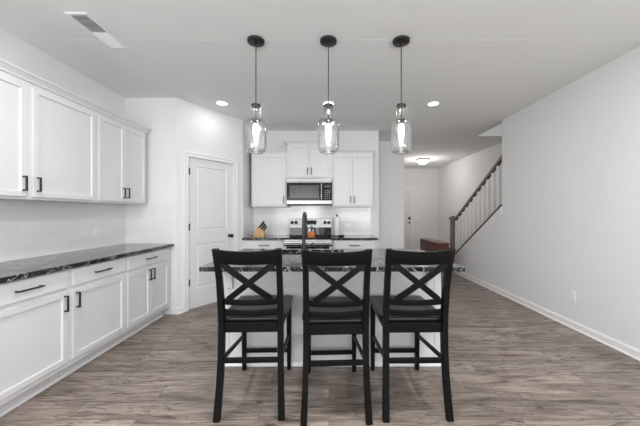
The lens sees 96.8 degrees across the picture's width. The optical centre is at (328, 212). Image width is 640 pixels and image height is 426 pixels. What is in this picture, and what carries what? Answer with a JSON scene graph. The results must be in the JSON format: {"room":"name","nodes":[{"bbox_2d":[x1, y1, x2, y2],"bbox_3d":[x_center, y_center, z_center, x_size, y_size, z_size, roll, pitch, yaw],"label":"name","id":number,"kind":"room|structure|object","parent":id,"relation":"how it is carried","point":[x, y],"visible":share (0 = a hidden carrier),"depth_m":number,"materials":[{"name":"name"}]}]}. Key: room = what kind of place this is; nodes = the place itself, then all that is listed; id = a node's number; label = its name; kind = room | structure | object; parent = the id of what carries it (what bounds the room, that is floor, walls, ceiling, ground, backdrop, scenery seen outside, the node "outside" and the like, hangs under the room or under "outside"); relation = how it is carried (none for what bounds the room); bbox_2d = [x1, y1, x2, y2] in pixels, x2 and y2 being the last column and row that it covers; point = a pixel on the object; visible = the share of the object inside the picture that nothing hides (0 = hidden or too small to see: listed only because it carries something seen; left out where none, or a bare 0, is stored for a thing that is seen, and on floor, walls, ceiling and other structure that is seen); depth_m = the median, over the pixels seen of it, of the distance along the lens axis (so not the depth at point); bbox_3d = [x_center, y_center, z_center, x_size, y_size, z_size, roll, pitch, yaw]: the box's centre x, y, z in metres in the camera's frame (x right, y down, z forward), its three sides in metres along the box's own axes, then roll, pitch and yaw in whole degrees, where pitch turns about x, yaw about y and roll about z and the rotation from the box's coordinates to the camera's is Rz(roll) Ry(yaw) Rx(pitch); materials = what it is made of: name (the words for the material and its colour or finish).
{"room":"kitchen","nodes":[
{"label":"kitchen","id":0,"kind":"room"},
{"bbox_2d":[0,28,124,259],"bbox_3d":[-2.700,-0.090,0.698,0.120,2.800,6.195,0,0,0],"label":"wall","id":1,"kind":"structure","parent":0,"point":[13,49],"depth_m":2.74,"materials":[{"name":"white paint"}]},
{"bbox_2d":[0,70,27,198],"bbox_3d":[-2.457,-0.560,1.899,0.362,0.910,0.597,0,0,0],"label":"upper cabinet","id":2,"kind":"object","parent":1,"relation":"attached to","point":[13,90],"visible":1,"depth_m":2.09,"materials":[{"name":"white wood"}]},
{"bbox_2d":[0,82,95,201],"bbox_3d":[-2.457,-0.560,2.516,0.362,0.910,0.638,0,0,0],"label":"upper cabinet","id":3,"kind":"object","parent":1,"relation":"attached to","point":[61,131],"visible":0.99,"depth_m":2.44,"materials":[{"name":"white wood"}]},
{"bbox_2d":[0,200,124,261],"bbox_3d":[-2.635,0.145,2.637,0.008,0.499,2.074,0,0,0],"label":"backsplash","id":4,"kind":"structure","parent":1,"relation":"attached to","point":[28,229],"depth_m":2.72,"materials":[{"name":"tile"}]},
{"bbox_2d":[94,229,102,235],"bbox_3d":[-2.626,0.220,3.235,0.009,0.074,0.120,0,0,0],"label":"wall outlet","id":5,"kind":"object","parent":4,"relation":"attached to","point":[97,232],"visible":1,"depth_m":3.23,"materials":[{"name":"white plastic"}]},
{"bbox_2d":[0,58,151,132],"bbox_3d":[-2.458,-1.044,2.626,0.357,0.058,2.052,0,0,0],"label":"crown molding","id":6,"kind":"structure","parent":1,"relation":"attached to","point":[5,66],"depth_m":2.47,"materials":[{"name":"white wood"}]},
{"bbox_2d":[65,112,145,204],"bbox_3d":[-2.457,-0.560,3.219,0.362,0.910,0.767,0,0,0],"label":"upper cabinet","id":7,"kind":"object","parent":1,"relation":"attached to","point":[120,147],"visible":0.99,"depth_m":3.15,"materials":[{"name":"white wood"}]},
{"bbox_2d":[125,98,176,313],"bbox_3d":[-2.304,-0.090,3.735,0.673,2.800,0.120,0,0,0],"label":"wall","id":8,"kind":"structure","parent":0,"point":[159,115],"depth_m":3.67,"materials":[{"name":"white paint"}]},
{"bbox_2d":[125,205,171,243],"bbox_3d":[-2.333,0.145,3.670,0.595,0.499,0.008,0,0,0],"label":"backsplash","id":9,"kind":"structure","parent":8,"relation":"attached to","point":[144,224],"depth_m":3.67,"materials":[{"name":"tile"}]},
{"bbox_2d":[172,308,176,313],"bbox_3d":[-1.998,1.266,3.667,0.063,0.087,0.014,0,0,0],"label":"baseboard","id":10,"kind":"structure","parent":8,"relation":"attached to","point":[174,310],"depth_m":3.66,"materials":[{"name":"white wood"}]},
{"bbox_2d":[177,98,242,306],"bbox_3d":[-1.722,-0.090,4.141,0.120,2.800,1.046,0,0,34],"label":"wall","id":11,"kind":"structure","parent":0,"point":[200,129],"depth_m":3.98,"materials":[{"name":"white paint"}]},
{"bbox_2d":[177,306,183,314],"bbox_3d":[-1.663,1.265,4.098,0.025,0.088,1.052,0,0,34],"label":"baseboard","id":12,"kind":"structure","parent":11,"relation":"attached to","point":[179,309],"depth_m":3.69,"materials":[{"name":"white wood"}]},
{"bbox_2d":[183,151,237,311],"bbox_3d":[-1.670,0.245,4.089,0.024,2.127,0.854,0,0,34],"label":"trim","id":13,"kind":"structure","parent":11,"relation":"attached to","point":[186,154],"depth_m":3.77,"materials":[{"name":"white wood"}]},
{"bbox_2d":[189,157,233,308],"bbox_3d":[-1.675,0.274,4.088,0.114,2.048,0.725,0,0,34],"label":"door","id":14,"kind":"structure","parent":11,"relation":"in","point":[210,182],"depth_m":4.04,"materials":[{"name":"white wood"}]},
{"bbox_2d":[243,121,252,206],"bbox_3d":[-1.438,-0.090,4.845,0.120,2.800,0.610,0,0,0],"label":"wall","id":15,"kind":"structure","parent":0,"point":[247,131],"depth_m":4.80,"materials":[{"name":"white paint"}]},
{"bbox_2d":[243,207,252,237],"bbox_3d":[-1.373,0.145,4.840,0.008,0.499,0.619,0,0,0],"label":"backsplash","id":16,"kind":"structure","parent":15,"relation":"attached to","point":[247,211],"depth_m":4.77,"materials":[{"name":"tile"}]},
{"bbox_2d":[253,131,378,248],"bbox_3d":[-0.299,-0.090,5.210,2.398,2.800,0.120,0,0,0],"label":"wall","id":17,"kind":"structure","parent":0,"point":[343,139],"depth_m":5.15,"materials":[{"name":"white paint"}]},
{"bbox_2d":[248,149,286,153],"bbox_3d":[-1.040,-1.044,4.958,0.651,0.058,0.377,0,0,0],"label":"crown molding","id":18,"kind":"structure","parent":17,"relation":"attached to","point":[250,150],"depth_m":4.78,"materials":[{"name":"white wood"}]},
{"bbox_2d":[252,153,289,206],"bbox_3d":[-1.014,-0.560,4.957,0.601,0.910,0.382,0,0,0],"label":"upper cabinet","id":19,"kind":"object","parent":17,"relation":"attached to","point":[269,170],"visible":1,"depth_m":4.81,"materials":[{"name":"white wood"}]},
{"bbox_2d":[287,144,331,177],"bbox_3d":[-0.330,-0.874,4.950,0.766,0.583,0.396,0,0,0],"label":"upper cabinet","id":20,"kind":"object","parent":17,"relation":"attached to","point":[303,160],"visible":0.98,"depth_m":4.80,"materials":[{"name":"white wood"}]},
{"bbox_2d":[283,140,334,148],"bbox_3d":[-0.330,-1.194,4.951,0.866,0.058,0.392,0,0,0],"label":"crown molding","id":21,"kind":"structure","parent":20,"relation":"attached to","point":[332,142],"depth_m":4.78,"materials":[{"name":"white wood"}]},
{"bbox_2d":[287,178,331,205],"bbox_3d":[-0.330,-0.356,4.917,0.758,0.446,0.442,0,0,0],"label":"microwave","id":22,"kind":"object","parent":20,"relation":"attached to","point":[300,191],"visible":1,"depth_m":4.74,"materials":[{"name":"silver metal"}]},
{"bbox_2d":[253,205,370,234],"bbox_3d":[-0.306,0.128,5.145,2.123,0.535,0.008,0,0,0],"label":"backsplash","id":23,"kind":"structure","parent":17,"relation":"attached to","point":[276,219],"depth_m":5.14,"materials":[{"name":"tile"}]},
{"bbox_2d":[332,153,372,206],"bbox_3d":[0.398,-0.560,4.957,0.688,0.910,0.382,0,0,0],"label":"upper cabinet","id":24,"kind":"object","parent":17,"relation":"attached to","point":[352,173],"visible":1,"depth_m":4.81,"materials":[{"name":"white wood"}]},
{"bbox_2d":[332,149,375,152],"bbox_3d":[0.423,-1.044,4.958,0.738,0.058,0.377,0,0,0],"label":"crown molding","id":25,"kind":"structure","parent":24,"relation":"attached to","point":[333,150],"depth_m":4.79,"materials":[{"name":"white wood"}]},
{"bbox_2d":[0,0,639,167],"bbox_3d":[0.500,-1.630,3.550,6.520,0.280,12.140,0,0,0],"label":"ceiling","id":26,"kind":"structure","parent":0,"point":[477,85],"depth_m":2.69,"materials":[{"name":"white paint"}]},
{"bbox_2d":[64,12,128,48],"bbox_3d":[-1.883,-1.483,2.333,0.165,0.013,0.455,0,0,0],"label":"ceiling vent","id":27,"kind":"object","parent":26,"relation":"in","point":[83,19],"visible":1,"depth_m":2.29,"materials":[{"name":"white metal"}]},
{"bbox_2d":[215,101,228,105],"bbox_3d":[-1.450,-1.485,3.850,0.176,0.008,0.176,0,0,0],"label":"recessed light","id":28,"kind":"object","parent":26,"relation":"in","point":[221,103],"visible":1,"depth_m":3.85,"materials":[{"name":"white"}]},
{"bbox_2d":[245,35,266,154],"bbox_3d":[-0.629,-1.002,2.446,0.184,0.976,0.184,0,0,19],"label":"pendant lamp","id":29,"kind":"object","parent":26,"relation":"hanging from","point":[255,41],"visible":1,"depth_m":2.43,"materials":[{"name":"clear glass"}]},
{"bbox_2d":[251,107,260,123],"bbox_3d":[-0.629,-0.841,2.446,0.084,0.138,0.084,0,0,0],"label":"socket","id":30,"kind":"object","parent":29,"relation":"attached to","point":[255,120],"depth_m":2.44,"materials":[{"name":"silver metal"}]},
{"bbox_2d":[318,35,338,154],"bbox_3d":[-0.005,-1.002,2.446,0.184,0.976,0.184,0,0,19],"label":"pendant lamp","id":31,"kind":"object","parent":26,"relation":"hanging from","point":[328,41],"visible":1,"depth_m":2.43,"materials":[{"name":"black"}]},
{"bbox_2d":[324,107,332,123],"bbox_3d":[-0.005,-0.841,2.446,0.084,0.138,0.084,0,0,0],"label":"socket","id":32,"kind":"object","parent":31,"relation":"attached to","point":[328,120],"depth_m":2.43,"materials":[{"name":"silver metal"}]},
{"bbox_2d":[390,35,411,154],"bbox_3d":[0.622,-1.002,2.446,0.184,0.976,0.184,0,0,19],"label":"pendant lamp","id":33,"kind":"object","parent":26,"relation":"hanging from","point":[401,41],"visible":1,"depth_m":2.43,"materials":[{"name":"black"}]},
{"bbox_2d":[396,107,405,123],"bbox_3d":[0.622,-0.841,2.446,0.084,0.138,0.084,0,0,0],"label":"socket","id":34,"kind":"object","parent":33,"relation":"attached to","point":[401,120],"depth_m":2.44,"materials":[{"name":"silver metal"}]},
{"bbox_2d":[416,158,429,164],"bbox_3d":[2.590,-1.406,7.840,0.356,0.166,0.356,0,0,0],"label":"flush ceiling light","id":35,"kind":"object","parent":26,"relation":"attached to","point":[422,161],"visible":1,"depth_m":7.73,"materials":[{"name":"white glass"}]},
{"bbox_2d":[426,101,439,106],"bbox_3d":[1.420,-1.485,3.870,0.176,0.008,0.176,0,0,0],"label":"recessed light","id":36,"kind":"object","parent":26,"relation":"in","point":[433,103],"visible":1,"depth_m":3.85,"materials":[{"name":"white"}]},
{"bbox_2d":[0,272,639,425],"bbox_3d":[0.500,1.360,3.550,6.520,0.100,12.140,0,0,0],"label":"floor","id":37,"kind":"structure","parent":0,"point":[511,364],"depth_m":2.17,"materials":[{"name":"grey wood"}]},
{"bbox_2d":[0,269,68,416],"bbox_3d":[-2.317,0.871,1.916,0.642,0.877,0.632,0,0,0],"label":"base cabinet","id":38,"kind":"object","parent":37,"relation":"on","point":[34,310],"visible":1,"depth_m":1.96,"materials":[{"name":"white wood"}]},
{"bbox_2d":[0,244,173,283],"bbox_3d":[-2.320,0.413,2.627,0.639,0.034,2.094,0,0,0],"label":"countertop","id":39,"kind":"structure","parent":38,"relation":"on","point":[13,270],"depth_m":2.42,"materials":[{"name":"black stone"}]},
{"bbox_2d":[58,257,124,378],"bbox_3d":[-2.317,0.871,2.541,0.642,0.877,0.618,0,0,0],"label":"base cabinet","id":40,"kind":"object","parent":37,"relation":"on","point":[96,291],"visible":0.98,"depth_m":2.47,"materials":[{"name":"white wood"}]},
{"bbox_2d":[117,248,168,342],"bbox_3d":[-2.317,0.871,3.235,0.642,0.877,0.770,0,0,0],"label":"base cabinet","id":41,"kind":"object","parent":37,"relation":"on","point":[147,273],"visible":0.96,"depth_m":3.16,"materials":[{"name":"white wood"}]},
{"bbox_2d":[166,247,169,308],"bbox_3d":[-2.345,0.826,3.640,0.586,0.788,0.038,0,0,0],"label":"trim","id":42,"kind":"structure","parent":41,"relation":"attached to","point":[168,247],"depth_m":3.65,"materials":[{"name":"white wood"}]},
{"bbox_2d":[212,248,292,421],"bbox_3d":[-0.511,0.765,2.047,0.447,1.096,0.711,0,0,-2],"label":"counter stool","id":43,"kind":"object","parent":37,"relation":"on","point":[264,311],"visible":1,"depth_m":1.81,"materials":[{"name":"black wood"}]},
{"bbox_2d":[245,240,283,248],"bbox_3d":[-1.031,0.871,4.817,0.634,0.877,0.662,0,0,0],"label":"base cabinet","id":44,"kind":"object","parent":37,"relation":"on","point":[249,244],"visible":0.24,"depth_m":4.52,"materials":[{"name":"white wood"}]},
{"bbox_2d":[242,235,288,239],"bbox_3d":[-1.045,0.413,4.824,0.664,0.034,0.649,0,0,0],"label":"countertop","id":45,"kind":"structure","parent":44,"relation":"on","point":[266,237],"depth_m":4.59,"materials":[{"name":"black stone"}]},
{"bbox_2d":[253,227,265,236],"bbox_3d":[-1.172,0.312,4.780,0.184,0.167,0.110,0,0,0],"label":"knife block","id":46,"kind":"object","parent":45,"relation":"on","point":[259,232],"visible":0.94,"depth_m":4.72,"materials":[{"name":"brown wood"}]},
{"bbox_2d":[284,219,331,248],"bbox_3d":[-0.330,0.705,4.757,0.760,1.210,0.756,0,0,0],"label":"range","id":47,"kind":"object","parent":37,"relation":"on","point":[322,239],"visible":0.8,"depth_m":4.96,"materials":[{"name":"silver metal"}]},
{"bbox_2d":[284,235,331,238],"bbox_3d":[-0.330,0.403,4.760,0.760,0.022,0.580,0,0,0],"label":"cooktop","id":48,"kind":"object","parent":47,"relation":"in","point":[290,236],"depth_m":4.56,"materials":[{"name":"black glass"}]},
{"bbox_2d":[307,231,314,235],"bbox_3d":[-0.305,0.354,4.880,0.124,0.075,0.070,0,0,0],"label":"caddy","id":49,"kind":"object","parent":47,"relation":"on","point":[308,233],"visible":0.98,"depth_m":4.84,"materials":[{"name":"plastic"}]},
{"bbox_2d":[223,272,440,366],"bbox_3d":[0.025,0.871,2.680,1.884,0.877,0.880,0,0,0],"label":"kitchen island","id":50,"kind":"object","parent":37,"relation":"on","point":[292,281],"visible":0.23,"depth_m":2.44,"materials":[{"name":"white wood"}]},
{"bbox_2d":[199,249,464,271],"bbox_3d":[0.023,0.413,2.618,1.950,0.034,1.075,0,0,0],"label":"island countertop","id":51,"kind":"structure","parent":50,"relation":"on","point":[291,263],"depth_m":2.10,"materials":[{"name":"black stone"}]},
{"bbox_2d":[282,253,301,254],"bbox_3d":[-0.230,0.541,2.880,0.784,0.218,0.384,0,0,0],"label":"sink","id":52,"kind":"object","parent":51,"relation":"in","point":[282,253],"visible":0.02,"depth_m":3.07,"materials":[{"name":"silver metal"}]},
{"bbox_2d":[301,212,313,255],"bbox_3d":[-0.199,0.192,2.706,0.122,0.406,0.228,0,0,0],"label":"faucet","id":53,"kind":"object","parent":51,"relation":"on","point":[304,216],"visible":0.91,"depth_m":2.61,"materials":[{"name":"silver metal"}]},
{"bbox_2d":[300,249,372,425],"bbox_3d":[0.036,0.765,2.010,0.447,1.096,0.711,0,0,-3],"label":"counter stool","id":54,"kind":"object","parent":37,"relation":"on","point":[348,314],"visible":1,"depth_m":1.77,"materials":[{"name":"black wood"}]},
{"bbox_2d":[332,240,375,248],"bbox_3d":[0.405,0.871,4.817,0.701,0.877,0.662,0,0,0],"label":"base cabinet","id":55,"kind":"object","parent":37,"relation":"on","point":[336,244],"visible":0.27,"depth_m":4.52,"materials":[{"name":"white wood"}]},
{"bbox_2d":[332,235,377,239],"bbox_3d":[0.419,0.413,4.824,0.732,0.034,0.649,0,0,0],"label":"countertop","id":56,"kind":"structure","parent":55,"relation":"on","point":[346,237],"depth_m":4.59,"materials":[{"name":"black stone"}]},
{"bbox_3d":[0.137,0.210,4.860,0.156,0.372,0.156,0,0,0],"label":"towel holder","id":57,"kind":"object","parent":56,"relation":"on","visible":0},
{"bbox_2d":[334,217,339,234],"bbox_3d":[0.137,0.226,4.860,0.099,0.310,0.099,0,0,0],"label":"paper towel roll","id":58,"kind":"object","parent":57,"relation":"on","point":[336,219],"visible":0.85,"depth_m":4.82,"materials":[{"name":"white paper"}]},
{"bbox_2d":[370,248,455,422],"bbox_3d":[0.556,0.765,2.043,0.447,1.096,0.711,0,0,-1],"label":"counter stool","id":59,"kind":"object","parent":37,"relation":"on","point":[403,312],"visible":0.99,"depth_m":1.81,"materials":[{"name":"black wood"}]},
{"bbox_2d":[420,238,449,272],"bbox_3d":[2.337,0.960,6.380,0.285,0.700,1.100,0,0,0],"label":"sideboard","id":60,"kind":"object","parent":37,"relation":"on","point":[426,244],"visible":0.43,"depth_m":6.12,"materials":[{"name":"brown wood"}]},
{"bbox_2d":[379,141,403,248],"bbox_3d":[1.170,-0.090,7.385,0.780,2.800,4.230,0,0,0],"label":"wall","id":61,"kind":"structure","parent":0,"point":[391,165],"depth_m":5.90,"materials":[{"name":"white paint"}]},
{"bbox_2d":[404,168,437,248],"bbox_3d":[2.600,-0.090,9.560,2.320,2.800,0.120,0,0,0],"label":"wall","id":62,"kind":"structure","parent":0,"point":[423,181],"depth_m":9.50,"materials":[{"name":"white paint"}]},
{"bbox_2d":[404,190,410,248],"bbox_3d":[2.285,0.269,9.457,0.910,2.058,0.084,0,0,0],"label":"door","id":63,"kind":"structure","parent":62,"relation":"in","point":[407,193],"depth_m":9.47,"materials":[{"name":"white wood"}]},
{"bbox_2d":[404,188,412,248],"bbox_3d":[2.285,0.234,9.489,1.060,2.149,0.019,0,0,0],"label":"trim","id":64,"kind":"structure","parent":62,"relation":"attached to","point":[411,189],"depth_m":9.48,"materials":[{"name":"white wood"}]},
{"bbox_2d":[438,142,501,249],"bbox_3d":[3.700,-0.840,3.550,0.120,4.300,11.900,0,0,0],"label":"wall","id":65,"kind":"structure","parent":0,"point":[458,180],"depth_m":7.63,"materials":[{"name":"white paint"}]},
{"bbox_2d":[454,46,639,349],"bbox_3d":[2.820,-0.090,1.995,0.100,2.800,8.790,0,0,0],"label":"wall","id":66,"kind":"structure","parent":0,"point":[569,219],"depth_m":3.17,"materials":[{"name":"white paint"}]},
{"bbox_2d":[23,40,639,40],"bbox_3d":[0.065,-1.489,2.450,5.410,0.001,0.009,0,0,0],"label":"ceiling","id":67,"kind":"structure","parent":66,"relation":"attached to","point":[23,40],"depth_m":2.45,"materials":[{"name":"white paint"}]},
{"bbox_2d":[449,155,501,253],"bbox_3d":[2.820,0.175,5.534,0.148,2.268,1.984,0,0,0],"label":"stair railing","id":68,"kind":"object","parent":66,"relation":"attached to","point":[453,219],"visible":0.75,"depth_m":5.46,"materials":[{"name":"grey wood"}]},
{"bbox_2d":[454,206,501,260],"bbox_3d":[2.765,0.514,5.470,0.010,1.240,1.840,0,0,0],"label":"trim","id":69,"kind":"structure","parent":66,"relation":"attached to","point":[498,212],"depth_m":5.17,"materials":[{"name":"white wood"}]},
{"bbox_2d":[454,272,639,360],"bbox_3d":[2.757,1.265,1.995,0.024,0.088,8.790,0,0,0],"label":"baseboard","id":70,"kind":"structure","parent":66,"relation":"attached to","point":[613,343],"depth_m":3.28,"materials":[{"name":"white wood"}]},
{"bbox_2d":[570,290,575,301],"bbox_3d":[2.765,0.940,3.220,0.009,0.120,0.074,0,0,0],"label":"wall outlet","id":71,"kind":"object","parent":66,"relation":"attached to","point":[572,293],"visible":1,"depth_m":3.21,"materials":[{"name":"white plastic"}]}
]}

